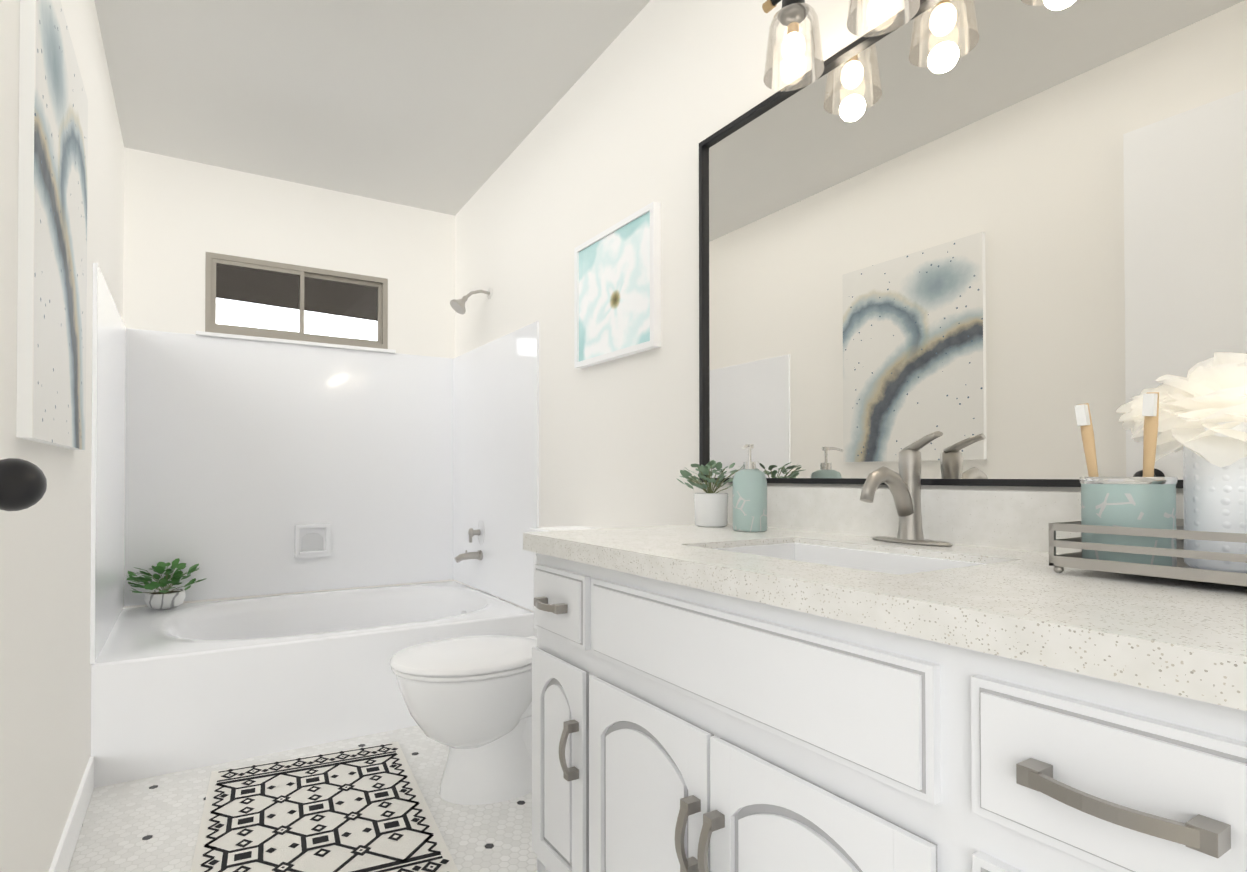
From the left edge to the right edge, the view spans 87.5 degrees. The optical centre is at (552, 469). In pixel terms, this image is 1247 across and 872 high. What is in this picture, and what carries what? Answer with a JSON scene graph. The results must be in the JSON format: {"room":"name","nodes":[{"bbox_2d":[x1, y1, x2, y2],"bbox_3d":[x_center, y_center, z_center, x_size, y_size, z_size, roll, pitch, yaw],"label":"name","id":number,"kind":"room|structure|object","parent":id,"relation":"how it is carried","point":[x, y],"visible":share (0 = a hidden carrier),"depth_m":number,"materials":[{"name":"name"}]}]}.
{"room":"bathroom","nodes":[
{"label":"bathroom","id":0,"kind":"room"},
{"bbox_2d":[0,0,123,871],"bbox_3d":[-1.181,-0.376,1.429,0.120,2.750,3.666,0,-1,-29],"label":"wall","id":1,"kind":"structure","parent":0,"point":[45,664],"depth_m":1.43,"materials":[{"name":"white paint"}]},
{"bbox_2d":[16,0,87,449],"bbox_3d":[-1.111,-0.531,1.458,0.024,0.951,0.665,0,-1,-29],"label":"picture","id":2,"kind":"object","parent":1,"relation":"attached to","point":[52,257],"visible":1,"depth_m":1.31,"materials":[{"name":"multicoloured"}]},
{"bbox_2d":[49,757,93,871],"bbox_3d":[-0.871,0.945,0.997,0.012,0.100,2.390,0,-1,-29],"label":"baseboard","id":3,"kind":"structure","parent":1,"relation":"attached to","point":[62,858],"depth_m":1.71,"materials":[{"name":"white wood"}]},
{"bbox_2d":[123,147,454,608],"bbox_3d":[-1.295,-0.358,3.397,1.600,2.750,0.120,0,-1,-29],"label":"wall","id":4,"kind":"structure","parent":0,"point":[182,217],"depth_m":3.26,"materials":[{"name":"white paint"}]},
{"bbox_2d":[196,331,395,352],"bbox_3d":[-1.284,-0.649,3.319,0.960,0.018,0.018,0,-1,-29],"label":"window sill ledge","id":5,"kind":"object","parent":4,"relation":"attached to","point":[223,335],"visible":0.98,"depth_m":3.29,"materials":[{"name":"white paint"}]},
{"bbox_2d":[205,252,387,348],"bbox_3d":[-1.299,-0.854,3.348,0.880,0.388,0.051,0,-1,-29],"label":"window","id":6,"kind":"structure","parent":4,"relation":"in","point":[212,260],"depth_m":3.33,"materials":[{"name":"silver metal"}]},
{"bbox_2d":[90,263,538,663],"bbox_3d":[-1.012,-0.013,2.887,1.600,1.269,1.040,0,-1,-29],"label":"wall panels","id":7,"kind":"object","parent":4,"relation":"attached to","point":[226,464],"visible":0.94,"depth_m":3.21,"materials":[{"name":"white plastic"}]},
{"bbox_2d":[295,523,329,557],"bbox_3d":[-1.236,0.365,3.330,0.170,0.170,0.028,0,-1,-29],"label":"soap dish","id":8,"kind":"object","parent":7,"relation":"attached to","point":[312,540],"visible":1,"depth_m":3.33,"materials":[{"name":"white ceramic"}]},
{"bbox_2d":[454,521,484,562],"bbox_3d":[-0.429,0.367,3.320,0.154,0.216,0.088,0,-1,-29],"label":"tub spout","id":9,"kind":"object","parent":7,"relation":"attached to","point":[478,554],"visible":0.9,"depth_m":3.32,"materials":[{"name":"silver metal"}]},
{"bbox_2d":[68,726,536,871],"bbox_3d":[-0.106,1.027,1.255,3.600,0.060,4.996,0,-1,-29],"label":"floor","id":10,"kind":"structure","parent":0,"point":[150,824],"depth_m":1.85,"materials":[{"name":"tile"}]},
{"bbox_2d":[91,581,533,787],"bbox_3d":[-1.012,0.817,2.880,1.594,0.391,1.033,0,-1,-29],"label":"bathtub","id":11,"kind":"object","parent":10,"relation":"on","point":[185,686],"visible":0.73,"depth_m":2.36,"materials":[{"name":"white ceramic"}]},
{"bbox_2d":[127,558,206,608],"bbox_3d":[-1.718,0.514,2.887,0.310,0.212,0.282,0,-1,-29],"label":"potted plant","id":12,"kind":"object","parent":11,"relation":"on","point":[165,598],"visible":0.98,"depth_m":2.87,"materials":[{"name":"plant"}]},
{"bbox_2d":[191,742,458,871],"bbox_3d":[-0.676,0.996,1.855,0.605,0.012,0.857,0,-1,-23],"label":"rug","id":13,"kind":"object","parent":10,"relation":"on","point":[364,809],"visible":1,"depth_m":1.83,"materials":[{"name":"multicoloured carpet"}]},
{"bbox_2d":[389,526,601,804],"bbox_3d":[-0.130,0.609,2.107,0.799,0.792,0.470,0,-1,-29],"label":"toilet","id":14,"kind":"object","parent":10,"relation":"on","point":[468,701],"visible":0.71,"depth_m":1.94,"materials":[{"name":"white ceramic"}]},
{"bbox_2d":[532,553,1246,871],"bbox_3d":[0.506,0.591,1.105,0.676,0.810,1.225,0,-1,-29],"label":"vanity cabinet","id":15,"kind":"object","parent":10,"relation":"on","point":[678,728],"visible":1,"depth_m":0.80,"materials":[{"name":"white paint"}]},
{"bbox_2d":[523,486,1246,710],"bbox_3d":[0.515,0.111,1.127,0.644,0.145,1.247,0,-1,-29],"label":"countertop","id":16,"kind":"structure","parent":15,"relation":"on","point":[1016,596],"depth_m":0.82,"materials":[{"name":"stone"}]},
{"bbox_2d":[677,460,742,526],"bbox_3d":[0.415,0.061,1.709,0.190,0.176,0.182,0,-1,-29],"label":"potted plant","id":17,"kind":"object","parent":16,"relation":"on","point":[710,508],"visible":0.96,"depth_m":1.67,"materials":[{"name":"white ceramic"}]},
{"bbox_2d":[733,444,766,531],"bbox_3d":[0.474,0.043,1.562,0.082,0.208,0.080,0,-1,-29],"label":"soap dispenser","id":18,"kind":"object","parent":16,"relation":"on","point":[749,497],"visible":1,"depth_m":1.53,"materials":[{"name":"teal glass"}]},
{"bbox_2d":[711,542,984,574],"bbox_3d":[0.496,0.238,1.139,0.318,0.165,0.443,0,-1,-29],"label":"sink basin","id":19,"kind":"object","parent":16,"relation":"in","point":[889,563],"visible":0.08,"depth_m":1.28,"materials":[{"name":"white ceramic"}]},
{"bbox_2d":[860,431,952,545],"bbox_3d":[0.654,0.035,1.252,0.176,0.217,0.165,0,-1,-29],"label":"faucet","id":20,"kind":"object","parent":16,"relation":"on","point":[904,485],"visible":1,"depth_m":1.26,"materials":[{"name":"silver metal"}]},
{"bbox_2d":[1049,518,1246,585],"bbox_3d":[0.871,0.106,0.811,0.275,0.068,0.314,0,-1,-29],"label":"tray","id":21,"kind":"object","parent":16,"relation":"on","point":[1182,569],"visible":0.58,"depth_m":0.79,"materials":[{"name":"silver metal"}]},
{"bbox_2d":[1075,392,1177,566],"bbox_3d":[0.759,0.014,0.857,0.097,0.223,0.097,0,-1,-29],"label":"toothbrush holder","id":22,"kind":"object","parent":21,"relation":"on","point":[1147,499],"visible":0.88,"depth_m":0.82,"materials":[{"name":"teal ceramic"}]},
{"bbox_2d":[1116,352,1246,572],"bbox_3d":[0.872,-0.015,0.800,0.209,0.281,0.299,0,-1,-29],"label":"flower vase","id":23,"kind":"object","parent":21,"relation":"on","point":[1202,421],"visible":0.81,"depth_m":0.80,"materials":[{"name":"white ceramic"}]},
{"bbox_2d":[94,0,649,215],"bbox_3d":[-0.076,-1.626,1.228,3.600,0.265,5.116,0,-1,-29],"label":"ceiling","id":24,"kind":"structure","parent":0,"point":[444,106],"depth_m":2.51,"materials":[{"name":"white paint"}]},
{"bbox_2d":[454,0,1182,612],"bbox_3d":[0.321,-0.368,2.268,0.120,2.750,3.666,0,-1,-29],"label":"wall","id":25,"kind":"structure","parent":0,"point":[650,100],"depth_m":2.27,"materials":[{"name":"white paint"}]},
{"bbox_2d":[450,288,491,314],"bbox_3d":[-0.409,-0.851,3.250,0.222,0.152,0.092,0,-1,-29],"label":"shower head","id":26,"kind":"object","parent":25,"relation":"attached to","point":[457,305],"visible":0.94,"depth_m":3.22},
{"bbox_2d":[574,201,660,368],"bbox_3d":[0.216,-0.628,2.300,0.030,0.465,0.492,0,-1,-29],"label":"framed picture","id":27,"kind":"object","parent":25,"relation":"attached to","point":[617,290],"visible":1,"depth_m":2.26,"materials":[{"name":"white paper"}]},
{"bbox_2d":[762,0,823,90],"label":"sconce","id":28,"kind":"object","parent":25,"relation":"attached to","point":[791,14],"depth_m":1.50,"materials":[{"name":"clear glass"}]},
{"bbox_2d":[847,0,919,36],"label":"sconce","id":29,"kind":"object","parent":25,"relation":"attached to","point":[911,7],"depth_m":1.35,"materials":[{"name":"clear glass"}]},
{"bbox_2d":[699,0,1246,487],"bbox_3d":[0.756,-0.468,1.340,0.022,0.998,1.300,0,-1,-29],"label":"mirror","id":30,"kind":"object","parent":25,"relation":"attached to","point":[995,242],"visible":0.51,"depth_m":1.24,"materials":[{"name":"clear glass"}]},
{"label":"outside","id":31,"kind":"structure","parent":0,"visible":0},
{"bbox_2d":[216,264,376,340],"bbox_3d":[-1.315,-0.854,3.376,0.876,0.384,0.004,0,-1,-29],"label":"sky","id":32,"kind":"structure","parent":31,"point":[311,298],"depth_m":3.35,"materials":[{"name":"grey glass"}]},
{"bbox_3d":[0.435,-0.387,0.301,1.600,2.750,0.120,0,-1,-29],"label":"wall","id":33,"kind":"structure","parent":0,"visible":0},
{"bbox_2d":[0,458,46,510],"bbox_3d":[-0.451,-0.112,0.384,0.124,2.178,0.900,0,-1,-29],"label":"door knob","id":34,"kind":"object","parent":33,"relation":"in","point":[23,484],"depth_m":0.71,"materials":[{"name":"black metal"}]}
]}

